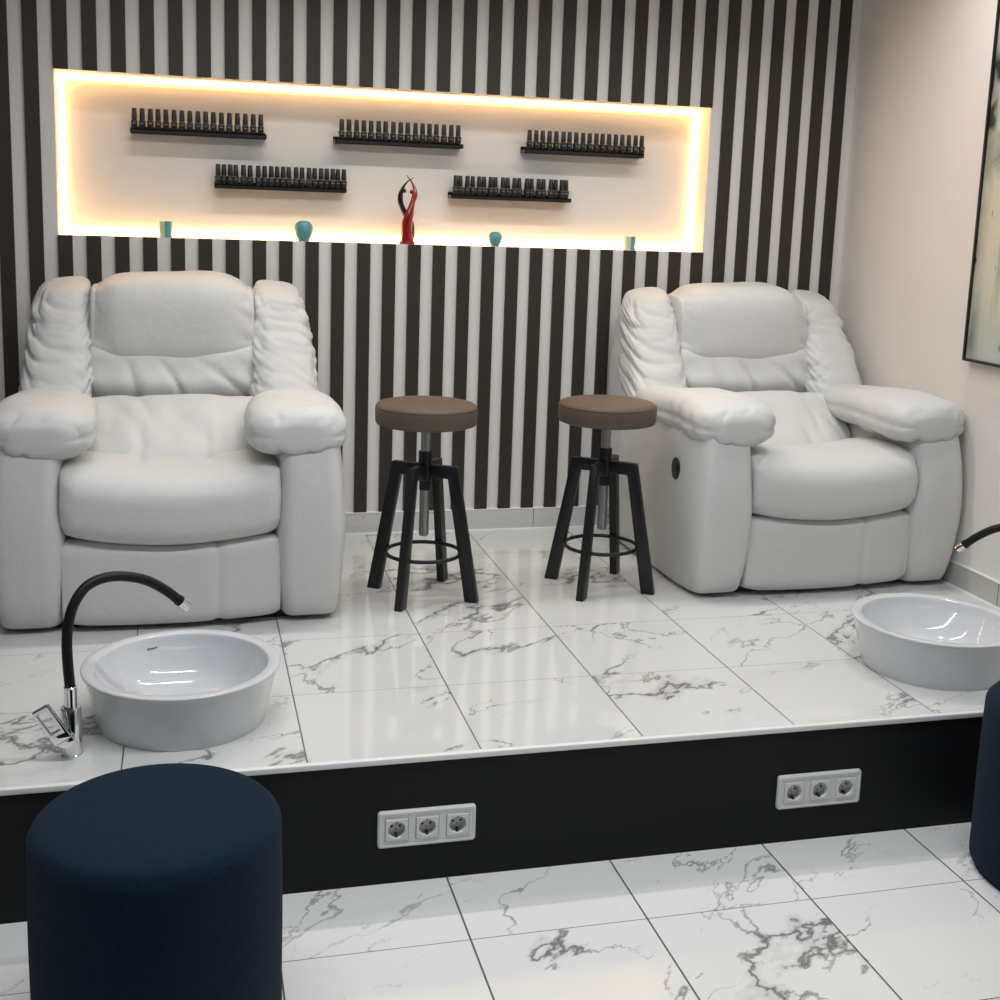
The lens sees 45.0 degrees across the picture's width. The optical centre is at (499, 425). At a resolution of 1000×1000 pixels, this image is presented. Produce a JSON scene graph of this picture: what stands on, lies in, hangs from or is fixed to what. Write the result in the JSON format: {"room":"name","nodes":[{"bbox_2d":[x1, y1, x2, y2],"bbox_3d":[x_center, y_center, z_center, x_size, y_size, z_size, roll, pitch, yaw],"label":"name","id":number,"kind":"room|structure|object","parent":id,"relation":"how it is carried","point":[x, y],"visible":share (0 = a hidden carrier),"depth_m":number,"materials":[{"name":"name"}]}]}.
{"room":"salon","nodes":[
{"label":"salon","id":0,"kind":"room"},
{"bbox_2d":[0,0,861,512],"bbox_3d":[-1.344,-0.644,4.397,5.784,2.729,0.311,-1,10,-14],"label":"wall","id":1,"kind":"structure","parent":0,"point":[513,332],"depth_m":4.55,"materials":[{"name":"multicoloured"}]},
{"bbox_2d":[159,221,172,237],"bbox_3d":[-1.193,-0.702,4.309,0.046,0.058,0.046,-1,10,-14],"label":"candle holder","id":2,"kind":"object","parent":1,"relation":"in","point":[165,227],"visible":1,"depth_m":4.29,"materials":[{"name":"teal glass"}]},
{"bbox_2d":[130,127,266,139],"bbox_3d":[-1.080,-1.053,4.333,0.472,0.025,0.070,-1,10,-14],"label":"shelf","id":3,"kind":"object","parent":1,"relation":"attached to","point":[217,134],"visible":0.99,"depth_m":4.32,"materials":[{"name":"black plastic"}]},
{"bbox_2d":[131,108,137,127],"bbox_3d":[-1.290,-1.086,4.260,0.023,0.071,0.023,0,10,-10],"label":"bottle","id":4,"kind":"object","parent":3,"relation":"on","point":[134,122],"visible":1,"depth_m":4.25,"materials":[{"name":"black glass"}]},
{"bbox_2d":[139,108,145,127],"bbox_3d":[-1.265,-1.087,4.268,0.023,0.071,0.023,0,10,-9],"label":"bottle","id":5,"kind":"object","parent":3,"relation":"on","point":[142,123],"visible":1,"depth_m":4.26,"materials":[{"name":"black"}]},
{"bbox_2d":[147,109,153,128],"bbox_3d":[-1.237,-1.087,4.275,0.023,0.071,0.023,0,10,-13],"label":"bottle","id":6,"kind":"object","parent":3,"relation":"on","point":[150,123],"visible":1,"depth_m":4.27,"materials":[{"name":"black"}]},
{"bbox_2d":[155,109,160,128],"bbox_3d":[-1.212,-1.087,4.279,0.023,0.071,0.023,-1,10,-15],"label":"bottle","id":7,"kind":"object","parent":3,"relation":"on","point":[157,113],"visible":1,"depth_m":4.27,"materials":[{"name":"black"}]},
{"bbox_2d":[163,109,168,129],"bbox_3d":[-1.185,-1.087,4.286,0.023,0.071,0.023,0,10,-14],"label":"bottle","id":8,"kind":"object","parent":3,"relation":"on","point":[165,111],"visible":1,"depth_m":4.28,"materials":[{"name":"black"}]},
{"bbox_2d":[171,110,177,129],"bbox_3d":[-1.159,-1.087,4.293,0.023,0.071,0.023,0,10,-9],"label":"bottle","id":9,"kind":"object","parent":3,"relation":"on","point":[174,123],"visible":1,"depth_m":4.29,"materials":[{"name":"black"}]},
{"bbox_2d":[179,110,184,129],"bbox_3d":[-1.133,-1.088,4.301,0.023,0.071,0.023,-1,10,-19],"label":"bottle","id":10,"kind":"object","parent":3,"relation":"on","point":[181,114],"visible":1,"depth_m":4.29,"materials":[{"name":"black"}]},
{"bbox_2d":[187,111,192,130],"bbox_3d":[-1.106,-1.088,4.307,0.023,0.071,0.023,0,10,-11],"label":"bottle","id":11,"kind":"object","parent":3,"relation":"on","point":[189,113],"visible":1,"depth_m":4.30,"materials":[{"name":"black"}]},
{"bbox_2d":[195,111,200,130],"bbox_3d":[-1.080,-1.089,4.316,0.023,0.071,0.023,-2,11,-20],"label":"bottle","id":12,"kind":"object","parent":3,"relation":"on","point":[197,113],"visible":1,"depth_m":4.31,"materials":[{"name":"black"}]},
{"bbox_2d":[202,111,208,131],"bbox_3d":[-1.053,-1.089,4.322,0.023,0.071,0.023,0,10,-13],"label":"bottle","id":13,"kind":"object","parent":3,"relation":"on","point":[205,124],"visible":1,"depth_m":4.31,"materials":[{"name":"black"}]},
{"bbox_2d":[210,112,216,131],"bbox_3d":[-1.028,-1.089,4.330,0.023,0.071,0.023,1,10,-8],"label":"bottle","id":14,"kind":"object","parent":3,"relation":"on","point":[213,126],"visible":1,"depth_m":4.32,"materials":[{"name":"black"}]},
{"bbox_2d":[218,112,224,131],"bbox_3d":[-1.000,-1.090,4.337,0.023,0.071,0.023,0,10,-12],"label":"bottle","id":15,"kind":"object","parent":3,"relation":"on","point":[221,126],"visible":1,"depth_m":4.33,"materials":[{"name":"black"}]},
{"bbox_2d":[226,113,232,132],"bbox_3d":[-0.973,-1.089,4.341,0.023,0.071,0.023,0,10,-9],"label":"bottle","id":16,"kind":"object","parent":3,"relation":"on","point":[229,126],"visible":1,"depth_m":4.33,"materials":[{"name":"black"}]},
{"bbox_2d":[234,113,240,132],"bbox_3d":[-0.946,-1.090,4.349,0.023,0.071,0.023,-1,10,-19],"label":"bottle","id":17,"kind":"object","parent":3,"relation":"on","point":[237,127],"visible":1,"depth_m":4.34,"materials":[{"name":"black"}]},
{"bbox_2d":[242,114,248,133],"bbox_3d":[-0.918,-1.090,4.355,0.023,0.071,0.023,-1,10,-15],"label":"bottle","id":18,"kind":"object","parent":3,"relation":"on","point":[245,126],"visible":1,"depth_m":4.35,"materials":[{"name":"black"}]},
{"bbox_2d":[250,114,255,133],"bbox_3d":[-0.892,-1.091,4.364,0.023,0.071,0.023,0,10,-13],"label":"bottle","id":19,"kind":"object","parent":3,"relation":"on","point":[253,116],"visible":1,"depth_m":4.36,"materials":[{"name":"black"}]},
{"bbox_2d":[258,114,263,133],"bbox_3d":[-0.866,-1.091,4.370,0.023,0.071,0.023,0,10,-9],"label":"bottle","id":20,"kind":"object","parent":3,"relation":"on","point":[260,118],"visible":1,"depth_m":4.36,"materials":[{"name":"black"}]},
{"bbox_2d":[214,181,346,192],"bbox_3d":[-0.805,-0.877,4.436,0.475,0.025,0.070,-1,10,-14],"label":"shelf","id":21,"kind":"object","parent":1,"relation":"attached to","point":[254,186],"visible":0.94,"depth_m":4.41,"materials":[{"name":"black plastic"}]},
{"bbox_2d":[215,164,220,183],"bbox_3d":[-1.019,-0.911,4.364,0.023,0.071,0.023,0,10,-11],"label":"bottle","id":22,"kind":"object","parent":21,"relation":"on","point":[218,170],"visible":1,"depth_m":4.36,"materials":[{"name":"black"}]},
{"bbox_2d":[221,164,226,183],"bbox_3d":[-1.000,-0.913,4.376,0.023,0.071,0.023,0,10,-13],"label":"bottle","id":23,"kind":"object","parent":21,"relation":"on","point":[223,169],"visible":1,"depth_m":4.37,"materials":[{"name":"black"}]},
{"bbox_2d":[227,164,232,183],"bbox_3d":[-0.977,-0.911,4.373,0.023,0.071,0.023,-1,10,-15],"label":"bottle","id":24,"kind":"object","parent":21,"relation":"on","point":[230,167],"visible":1,"depth_m":4.37,"materials":[{"name":"black"}]},
{"bbox_2d":[233,165,238,183],"bbox_3d":[-0.961,-0.914,4.390,0.023,0.071,0.023,-1,10,-17],"label":"bottle","id":25,"kind":"object","parent":21,"relation":"on","point":[235,167],"visible":1,"depth_m":4.38,"materials":[{"name":"black"}]},
{"bbox_2d":[240,165,246,184],"bbox_3d":[-0.932,-0.912,4.386,0.023,0.071,0.023,-1,10,-16],"label":"bottle","id":26,"kind":"object","parent":21,"relation":"on","point":[243,178],"visible":1,"depth_m":4.38,"materials":[{"name":"black"}]},
{"bbox_2d":[247,165,252,184],"bbox_3d":[-0.911,-0.914,4.402,0.023,0.071,0.023,0,10,-8],"label":"bottle","id":27,"kind":"object","parent":21,"relation":"on","point":[250,171],"visible":1,"depth_m":4.39,"materials":[{"name":"black"}]},
{"bbox_2d":[255,166,261,184],"bbox_3d":[-0.881,-0.913,4.400,0.023,0.071,0.023,-1,10,-18],"label":"bottle","id":28,"kind":"object","parent":21,"relation":"on","point":[258,178],"visible":1,"depth_m":4.39,"materials":[{"name":"black"}]},
{"bbox_2d":[261,166,267,185],"bbox_3d":[-0.861,-0.915,4.415,0.023,0.071,0.023,-1,10,-18],"label":"bottle","id":29,"kind":"object","parent":21,"relation":"on","point":[264,180],"visible":1,"depth_m":4.41,"materials":[{"name":"black"}]},
{"bbox_2d":[268,166,273,185],"bbox_3d":[-0.836,-0.913,4.410,0.023,0.071,0.023,0,10,-13],"label":"bottle","id":30,"kind":"object","parent":21,"relation":"on","point":[271,169],"visible":1,"depth_m":4.40,"materials":[{"name":"black"}]},
{"bbox_2d":[274,166,279,185],"bbox_3d":[-0.816,-0.915,4.424,0.023,0.071,0.023,-1,10,-16],"label":"bottle","id":31,"kind":"object","parent":21,"relation":"on","point":[277,171],"visible":1,"depth_m":4.42,"materials":[{"name":"black"}]},
{"bbox_2d":[280,167,285,185],"bbox_3d":[-0.794,-0.913,4.419,0.023,0.071,0.023,0,10,-9],"label":"bottle","id":32,"kind":"object","parent":21,"relation":"on","point":[283,171],"visible":1,"depth_m":4.41,"materials":[{"name":"black"}]},
{"bbox_2d":[286,167,291,185],"bbox_3d":[-0.776,-0.915,4.434,0.023,0.071,0.023,0,10,-10],"label":"bottle","id":33,"kind":"object","parent":21,"relation":"on","point":[288,169],"visible":1,"depth_m":4.43,"materials":[{"name":"black"}]},
{"bbox_2d":[293,167,298,186],"bbox_3d":[-0.748,-0.914,4.432,0.023,0.071,0.023,0,10,-8],"label":"bottle","id":34,"kind":"object","parent":21,"relation":"on","point":[296,172],"visible":1,"depth_m":4.42,"materials":[{"name":"black"}]},
{"bbox_2d":[299,167,304,186],"bbox_3d":[-0.729,-0.916,4.446,0.023,0.071,0.023,0,10,-10],"label":"bottle","id":35,"kind":"object","parent":21,"relation":"on","point":[301,174],"visible":1,"depth_m":4.44,"materials":[{"name":"black"}]},
{"bbox_2d":[306,168,311,186],"bbox_3d":[-0.703,-0.914,4.443,0.023,0.071,0.023,0,10,-12],"label":"bottle","id":36,"kind":"object","parent":21,"relation":"on","point":[309,175],"visible":1,"depth_m":4.43,"materials":[{"name":"black"}]},
{"bbox_2d":[312,168,317,186],"bbox_3d":[-0.685,-0.916,4.457,0.023,0.071,0.023,-2,11,-20],"label":"bottle","id":37,"kind":"object","parent":21,"relation":"on","point":[314,170],"visible":1,"depth_m":4.45,"materials":[{"name":"black"}]},
{"bbox_2d":[318,168,323,187],"bbox_3d":[-0.660,-0.915,4.456,0.023,0.071,0.023,0,10,-9],"label":"bottle","id":38,"kind":"object","parent":21,"relation":"on","point":[321,176],"visible":1,"depth_m":4.45,"materials":[{"name":"black"}]},
{"bbox_2d":[324,168,329,187],"bbox_3d":[-0.641,-0.917,4.469,0.023,0.071,0.023,0,10,-12],"label":"bottle","id":39,"kind":"object","parent":21,"relation":"on","point":[326,172],"visible":1,"depth_m":4.46,"materials":[{"name":"black"}]},
{"bbox_2d":[330,169,335,187],"bbox_3d":[-0.619,-0.915,4.465,0.023,0.071,0.023,0,10,-9],"label":"bottle","id":40,"kind":"object","parent":21,"relation":"on","point":[332,172],"visible":1,"depth_m":4.46,"materials":[{"name":"black"}]},
{"bbox_2d":[341,169,346,188],"bbox_3d":[-0.579,-0.916,4.476,0.023,0.071,0.023,-1,10,-14],"label":"bottle","id":41,"kind":"object","parent":21,"relation":"on","point":[343,175],"visible":1,"depth_m":4.47,"materials":[{"name":"black"}]},
{"bbox_2d":[294,221,312,240],"bbox_3d":[-0.720,-0.716,4.431,0.069,0.075,0.069,-1,10,-14],"label":"vase","id":42,"kind":"object","parent":1,"relation":"in","point":[303,230],"visible":0.99,"depth_m":4.41,"materials":[{"name":"teal ceramic"}]},
{"bbox_2d":[58,74,697,249],"bbox_3d":[-0.386,-0.971,4.560,2.405,0.549,0.007,-1,10,-14],"label":"led strip","id":43,"kind":"object","parent":1,"relation":"attached to","point":[65,230],"visible":1,"depth_m":4.53,"materials":[{"name":"white plastic"}]},
{"bbox_2d":[333,136,462,148],"bbox_3d":[-0.379,-1.059,4.513,0.481,0.025,0.070,-1,10,-14],"label":"shelf","id":44,"kind":"object","parent":1,"relation":"attached to","point":[337,140],"visible":0.97,"depth_m":4.49,"materials":[{"name":"black plastic"}]},
{"bbox_2d":[339,119,344,138],"bbox_3d":[-0.582,-1.093,4.441,0.023,0.071,0.023,0,10,-10],"label":"bottle","id":45,"kind":"object","parent":44,"relation":"on","point":[341,122],"visible":1,"depth_m":4.43,"materials":[{"name":"black"}]},
{"bbox_2d":[346,119,351,138],"bbox_3d":[-0.557,-1.093,4.450,0.023,0.071,0.023,0,10,-13],"label":"bottle","id":46,"kind":"object","parent":44,"relation":"on","point":[348,128],"visible":1,"depth_m":4.44,"materials":[{"name":"black"}]},
{"bbox_2d":[353,120,359,138],"bbox_3d":[-0.529,-1.093,4.456,0.023,0.071,0.023,-1,10,-15],"label":"bottle","id":47,"kind":"object","parent":44,"relation":"on","point":[356,133],"visible":1,"depth_m":4.45,"materials":[{"name":"black"}]},
{"bbox_2d":[375,121,381,139],"bbox_3d":[-0.450,-1.094,4.476,0.023,0.071,0.023,-1,10,-15],"label":"bottle","id":48,"kind":"object","parent":44,"relation":"on","point":[378,134],"visible":1,"depth_m":4.47,"materials":[{"name":"black"}]},
{"bbox_2d":[382,121,388,140],"bbox_3d":[-0.425,-1.095,4.483,0.023,0.071,0.023,-2,11,-20],"label":"bottle","id":49,"kind":"object","parent":44,"relation":"on","point":[385,135],"visible":1,"depth_m":4.48,"materials":[{"name":"black"}]},
{"bbox_2d":[390,122,395,140],"bbox_3d":[-0.397,-1.095,4.491,0.023,0.071,0.023,0,10,-12],"label":"bottle","id":50,"kind":"object","parent":44,"relation":"on","point":[393,124],"visible":1,"depth_m":4.48,"materials":[{"name":"black"}]},
{"bbox_2d":[404,122,410,141],"bbox_3d":[-0.344,-1.095,4.503,0.023,0.071,0.023,-1,10,-18],"label":"bottle","id":51,"kind":"object","parent":44,"relation":"on","point":[407,136],"visible":1,"depth_m":4.50,"materials":[{"name":"black"}]},
{"bbox_2d":[412,123,418,141],"bbox_3d":[-0.316,-1.095,4.510,0.023,0.071,0.023,-1,10,-14],"label":"bottle","id":52,"kind":"object","parent":44,"relation":"on","point":[415,135],"visible":1,"depth_m":4.50,"materials":[{"name":"black"}]},
{"bbox_2d":[419,123,425,141],"bbox_3d":[-0.290,-1.096,4.516,0.023,0.071,0.023,-1,10,-17],"label":"bottle","id":53,"kind":"object","parent":44,"relation":"on","point":[422,136],"visible":1,"depth_m":4.51,"materials":[{"name":"black"}]},
{"bbox_2d":[426,124,432,142],"bbox_3d":[-0.264,-1.096,4.526,0.023,0.071,0.023,-1,10,-15],"label":"bottle","id":54,"kind":"object","parent":44,"relation":"on","point":[429,136],"visible":1,"depth_m":4.52,"materials":[{"name":"black"}]},
{"bbox_2d":[433,124,438,142],"bbox_3d":[-0.239,-1.097,4.532,0.023,0.071,0.023,0,10,-12],"label":"bottle","id":55,"kind":"object","parent":44,"relation":"on","point":[436,126],"visible":1,"depth_m":4.52,"materials":[{"name":"black"}]},
{"bbox_2d":[448,125,453,143],"bbox_3d":[-0.184,-1.097,4.545,0.023,0.071,0.023,-1,10,-14],"label":"bottle","id":56,"kind":"object","parent":44,"relation":"on","point":[451,127],"visible":1,"depth_m":4.54,"materials":[{"name":"black"}]},
{"bbox_2d":[455,125,460,143],"bbox_3d":[-0.158,-1.098,4.553,0.023,0.071,0.023,-2,11,-20],"label":"bottle","id":57,"kind":"object","parent":44,"relation":"on","point":[458,127],"visible":1,"depth_m":4.54,"materials":[{"name":"black"}]},
{"bbox_2d":[398,175,416,243],"bbox_3d":[-0.346,-0.807,4.510,0.067,0.254,0.045,-4,12,-32],"label":"figurine","id":58,"kind":"object","parent":1,"relation":"in","point":[407,229],"visible":1,"depth_m":4.50,"materials":[{"name":"red ceramic"}]},
{"bbox_2d":[345,505,608,532],"bbox_3d":[-1.389,0.380,4.415,5.684,0.084,0.012,-1,10,-14],"label":"baseboard","id":59,"kind":"structure","parent":1,"relation":"attached to","point":[513,517],"depth_m":4.76,"materials":[{"name":"stone"}]},
{"bbox_2d":[345,525,608,534],"bbox_3d":[-1.400,0.422,4.407,5.658,0.003,0.016,-1,10,-14],"label":"trim","id":60,"kind":"structure","parent":1,"relation":"attached to","point":[594,525],"depth_m":4.75,"materials":[{"name":"white"}]},
{"bbox_2d":[488,232,501,246],"bbox_3d":[-0.018,-0.714,4.613,0.053,0.056,0.053,-1,10,-14],"label":"vase","id":61,"kind":"object","parent":1,"relation":"in","point":[495,238],"visible":1,"depth_m":4.59,"materials":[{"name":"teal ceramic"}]},
{"bbox_2d":[0,527,996,786],"bbox_3d":[-1.154,0.605,3.506,5.684,0.030,1.939,-1,10,-14],"label":"floor","id":62,"kind":"structure","parent":1,"relation":"attached to","point":[527,663],"depth_m":3.32,"materials":[{"name":"tile"}]},
{"bbox_2d":[32,571,191,757],"bbox_3d":[-0.878,0.528,2.744,0.065,0.401,0.382,11,13,41],"label":"tap","id":63,"kind":"object","parent":62,"relation":"on","point":[68,737],"visible":1,"depth_m":2.67,"materials":[{"name":"black rubber"}]},
{"bbox_2d":[0,270,346,628],"bbox_3d":[-1.043,0.024,3.864,1.021,0.998,0.995,-1,10,-14],"label":"recliner chair","id":64,"kind":"object","parent":62,"relation":"on","point":[177,429],"visible":1,"depth_m":3.54,"materials":[{"name":"leather"}]},
{"bbox_2d":[18,276,93,397],"bbox_3d":[-1.463,-0.194,3.992,0.250,0.583,0.414,-1,10,-14],"label":"cushion","id":65,"kind":"object","parent":64,"relation":"on","point":[59,348],"depth_m":3.96,"materials":[{"name":"grey leather"}]},
{"bbox_2d":[86,394,253,458],"bbox_3d":[-1.053,0.072,3.903,0.590,0.332,0.359,-1,10,-14],"label":"cushion","id":66,"kind":"object","parent":64,"relation":"on","point":[141,426],"depth_m":3.83,"materials":[{"name":"grey leather"}]},
{"bbox_2d":[59,449,281,544],"bbox_3d":[-0.978,0.206,3.615,0.618,0.252,0.424,-1,10,-14],"label":"seat cushion","id":67,"kind":"object","parent":64,"relation":"on","point":[107,496],"depth_m":3.45,"materials":[{"name":"grey leather"}]},
{"bbox_2d":[89,346,252,396],"bbox_3d":[-1.113,-0.187,4.127,0.554,0.242,0.229,-1,10,-14],"label":"lumbar cushion","id":68,"kind":"object","parent":64,"relation":"on","point":[136,371],"depth_m":4.03,"materials":[{"name":"grey leather"}]},
{"bbox_2d":[248,280,318,395],"bbox_3d":[-0.747,-0.201,4.176,0.247,0.582,0.414,-1,10,-14],"label":"cushion","id":69,"kind":"object","parent":64,"relation":"on","point":[281,351],"depth_m":4.13,"materials":[{"name":"grey leather"}]},
{"bbox_2d":[80,629,280,751],"bbox_3d":[-0.766,0.635,2.914,0.465,0.142,0.465,7,11,28],"label":"basin","id":70,"kind":"object","parent":62,"relation":"on","point":[184,689],"visible":1,"depth_m":2.87,"materials":[{"name":"grey ceramic"}]},
{"bbox_2d":[367,396,478,611],"bbox_3d":[-0.242,0.234,3.871,0.325,0.636,0.325,-3,11,-25],"label":"bar stool","id":71,"kind":"object","parent":62,"relation":"on","point":[427,415],"visible":1,"depth_m":3.83,"materials":[{"name":"black metal"}]},
{"bbox_2d":[0,717,982,923],"bbox_3d":[-0.919,0.918,2.603,5.684,0.297,0.012,-1,10,-14],"label":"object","id":72,"kind":"structure","parent":62,"relation":"attached to","point":[566,807],"depth_m":2.89,"materials":[{"name":"black"}]},
{"bbox_2d":[377,803,475,848],"bbox_3d":[-0.170,0.919,2.787,0.230,0.092,0.016,-1,10,-14],"label":"socket","id":73,"kind":"object","parent":72,"relation":"attached to","point":[448,823],"visible":1,"depth_m":2.78,"materials":[{"name":"white plastic"}]},
{"bbox_2d":[775,768,861,809],"bbox_3d":[0.797,0.908,3.035,0.233,0.092,0.016,-1,10,-14],"label":"socket","id":74,"kind":"object","parent":72,"relation":"attached to","point":[800,790],"visible":1,"depth_m":3.03,"materials":[{"name":"white plastic"}]},
{"bbox_2d":[0,710,983,795],"bbox_3d":[-0.912,0.767,2.573,5.684,0.014,0.016,-1,10,-14],"label":"trim","id":75,"kind":"structure","parent":62,"relation":"attached to","point":[264,770],"depth_m":2.83,"materials":[{"name":"white tile"}]},
{"bbox_2d":[544,395,656,601],"bbox_3d":[0.344,0.226,4.027,0.325,0.636,0.325,-3,11,-26],"label":"bar stool","id":76,"kind":"object","parent":62,"relation":"on","point":[607,413],"visible":1,"depth_m":3.98,"materials":[{"name":"black metal"}]},
{"bbox_2d":[608,282,964,593],"bbox_3d":[1.001,-0.003,4.422,1.021,0.998,0.995,-1,10,-16],"label":"recliner chair","id":77,"kind":"object","parent":62,"relation":"on","point":[767,461],"visible":0.96,"depth_m":4.11,"materials":[{"name":"grey leather"}]},
{"bbox_2d":[618,287,686,396],"bbox_3d":[0.577,-0.219,4.539,0.250,0.583,0.414,-1,10,-16],"label":"cushion","id":78,"kind":"object","parent":77,"relation":"on","point":[652,324],"depth_m":4.52,"materials":[{"name":"grey leather"}]},
{"bbox_2d":[680,348,807,391],"bbox_3d":[0.922,-0.214,4.683,0.554,0.242,0.229,-1,10,-16],"label":"lumbar cushion","id":79,"kind":"object","parent":77,"relation":"on","point":[730,369],"depth_m":4.59,"materials":[{"name":"grey leather"}]},
{"bbox_2d":[736,390,850,444],"bbox_3d":[0.990,0.045,4.460,0.590,0.332,0.359,-1,10,-16],"label":"cushion","id":80,"kind":"object","parent":77,"relation":"on","point":[821,417],"depth_m":4.42,"materials":[{"name":"grey leather"}]},
{"bbox_2d":[791,290,861,391],"bbox_3d":[1.287,-0.230,4.742,0.247,0.582,0.414,-1,10,-16],"label":"cushion","id":81,"kind":"object","parent":77,"relation":"on","point":[827,363],"depth_m":4.68,"materials":[{"name":"grey leather"}]},
{"bbox_2d":[751,437,917,519],"bbox_3d":[1.073,0.178,4.175,0.618,0.252,0.424,-1,10,-16],"label":"seat cushion","id":82,"kind":"object","parent":77,"relation":"on","point":[793,478],"depth_m":4.01,"materials":[{"name":"grey leather"}]},
{"bbox_2d":[851,593,999,690],"bbox_3d":[1.234,0.613,3.434,0.465,0.142,0.465,7,11,28],"label":"basin","id":83,"kind":"object","parent":62,"relation":"on","point":[929,641],"visible":1,"depth_m":3.37,"materials":[{"name":"grey ceramic"}]},
{"bbox_2d":[955,524,999,551],"bbox_3d":[1.524,0.473,3.532,0.382,0.401,0.065,6,11,21],"label":"tap","id":84,"kind":"object","parent":62,"relation":"on","point":[977,536],"visible":1,"depth_m":3.56,"materials":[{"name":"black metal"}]},
{"bbox_2d":[448,192,570,202],"bbox_3d":[0.038,-0.881,4.654,0.475,0.025,0.070,-1,10,-14],"label":"shelf","id":85,"kind":"object","parent":1,"relation":"attached to","point":[450,194],"visible":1,"depth_m":4.62,"materials":[{"name":"black plastic"}]},
{"bbox_2d":[464,176,469,194],"bbox_3d":[-0.124,-0.916,4.595,0.023,0.071,0.023,0,10,-10],"label":"bottle","id":86,"kind":"object","parent":85,"relation":"on","point":[467,178],"visible":1,"depth_m":4.59,"materials":[{"name":"black glass"}]},
{"bbox_2d":[476,176,481,194],"bbox_3d":[-0.079,-0.916,4.605,0.023,0.071,0.023,0,10,-10],"label":"bottle","id":87,"kind":"object","parent":85,"relation":"on","point":[479,178],"visible":1,"depth_m":4.60,"materials":[{"name":"black glass"}]},
{"bbox_2d":[487,177,493,195],"bbox_3d":[-0.036,-0.917,4.617,0.023,0.071,0.023,-2,11,-21],"label":"bottle","id":88,"kind":"object","parent":85,"relation":"on","point":[490,190],"visible":1,"depth_m":4.61,"materials":[{"name":"black glass"}]},
{"bbox_2d":[511,178,517,196],"bbox_3d":[0.055,-0.918,4.640,0.023,0.071,0.023,-1,10,-18],"label":"bottle","id":89,"kind":"object","parent":85,"relation":"on","point":[514,190],"visible":1,"depth_m":4.63,"materials":[{"name":"black glass"}]},
{"bbox_2d":[520,146,643,158],"bbox_3d":[0.321,-1.064,4.694,0.483,0.025,0.070,-1,10,-14],"label":"shelf","id":90,"kind":"object","parent":1,"relation":"attached to","point":[522,149],"visible":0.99,"depth_m":4.67,"materials":[{"name":"black plastic"}]},
{"bbox_2d":[533,130,538,148],"bbox_3d":[0.138,-1.097,4.627,0.023,0.071,0.023,-1,10,-17],"label":"bottle","id":91,"kind":"object","parent":90,"relation":"on","point":[536,132],"visible":1,"depth_m":4.62,"materials":[{"name":"black"}]},
{"bbox_2d":[539,130,545,148],"bbox_3d":[0.164,-1.098,4.635,0.023,0.071,0.023,-2,11,-21],"label":"bottle","id":92,"kind":"object","parent":90,"relation":"on","point":[542,143],"visible":1,"depth_m":4.63,"materials":[{"name":"black"}]},
{"bbox_2d":[553,131,558,149],"bbox_3d":[0.216,-1.098,4.648,0.023,0.071,0.023,-1,10,-17],"label":"bottle","id":93,"kind":"object","parent":90,"relation":"on","point":[556,133],"visible":1,"depth_m":4.64,"materials":[{"name":"black"}]},
{"bbox_2d":[560,131,565,149],"bbox_3d":[0.244,-1.098,4.653,0.023,0.071,0.023,-1,10,-14],"label":"bottle","id":94,"kind":"object","parent":90,"relation":"on","point":[563,134],"visible":1,"depth_m":4.65,"materials":[{"name":"black"}]},
{"bbox_2d":[573,132,578,150],"bbox_3d":[0.294,-1.099,4.667,0.023,0.071,0.023,-1,10,-18],"label":"bottle","id":95,"kind":"object","parent":90,"relation":"on","point":[576,134],"visible":1,"depth_m":4.66,"materials":[{"name":"black"}]},
{"bbox_2d":[593,133,598,151],"bbox_3d":[0.374,-1.100,4.687,0.023,0.071,0.023,0,10,-14],"label":"bottle","id":96,"kind":"object","parent":90,"relation":"on","point":[596,136],"visible":1,"depth_m":4.68,"materials":[{"name":"black"}]},
{"bbox_2d":[612,134,618,152],"bbox_3d":[0.451,-1.101,4.708,0.023,0.071,0.023,0,10,-13],"label":"bottle","id":97,"kind":"object","parent":90,"relation":"on","point":[615,147],"visible":1,"depth_m":4.70,"materials":[{"name":"black"}]},
{"bbox_2d":[624,236,635,250],"bbox_3d":[0.510,-0.718,4.747,0.046,0.054,0.046,-1,10,-14],"label":"candle holder","id":98,"kind":"object","parent":1,"relation":"in","point":[629,241],"visible":0.96,"depth_m":4.73,"materials":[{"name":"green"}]},
{"bbox_2d":[0,822,999,999],"bbox_3d":[-0.565,1.344,1.244,5.684,0.050,6.800,-1,10,-14],"label":"floor","id":99,"kind":"structure","parent":0,"point":[903,914],"depth_m":2.64,"materials":[{"name":"tile"}]},
{"bbox_2d":[26,763,282,999],"bbox_3d":[-0.632,0.917,2.238,0.452,0.444,0.452,-1,10,-14],"label":"pouf","id":100,"kind":"object","parent":99,"relation":"on","point":[155,881],"visible":1,"depth_m":2.07,"materials":[{"name":"blue fabric"}]},
{"bbox_2d":[969,681,999,890],"bbox_3d":[1.384,0.872,2.895,0.452,0.444,0.452,-1,10,-14],"label":"pouf","id":101,"kind":"object","parent":99,"relation":"on","point":[984,841],"visible":1,"depth_m":2.87,"materials":[{"name":"blue fabric"}]},
{"bbox_2d":[837,0,999,580],"bbox_3d":[2.245,-0.080,1.868,0.100,2.729,7.100,-1,10,-14],"label":"wall","id":102,"kind":"structure","parent":0,"point":[923,71],"depth_m":4.38,"materials":[{"name":"white paint"}]},
{"bbox_2d":[937,559,999,610],"bbox_3d":[1.597,0.521,4.192,0.012,0.084,1.939,-1,10,-14],"label":"baseboard","id":103,"kind":"structure","parent":102,"relation":"attached to","point":[970,580],"depth_m":4.11,"materials":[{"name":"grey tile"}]},
{"bbox_2d":[962,0,999,367],"bbox_3d":[1.756,-0.802,3.478,0.031,1.373,1.125,-1,10,-14],"label":"framed painting","id":104,"kind":"object","parent":102,"relation":"attached to","point":[981,345],"visible":1,"depth_m":4.00,"materials":[{"name":"black"}]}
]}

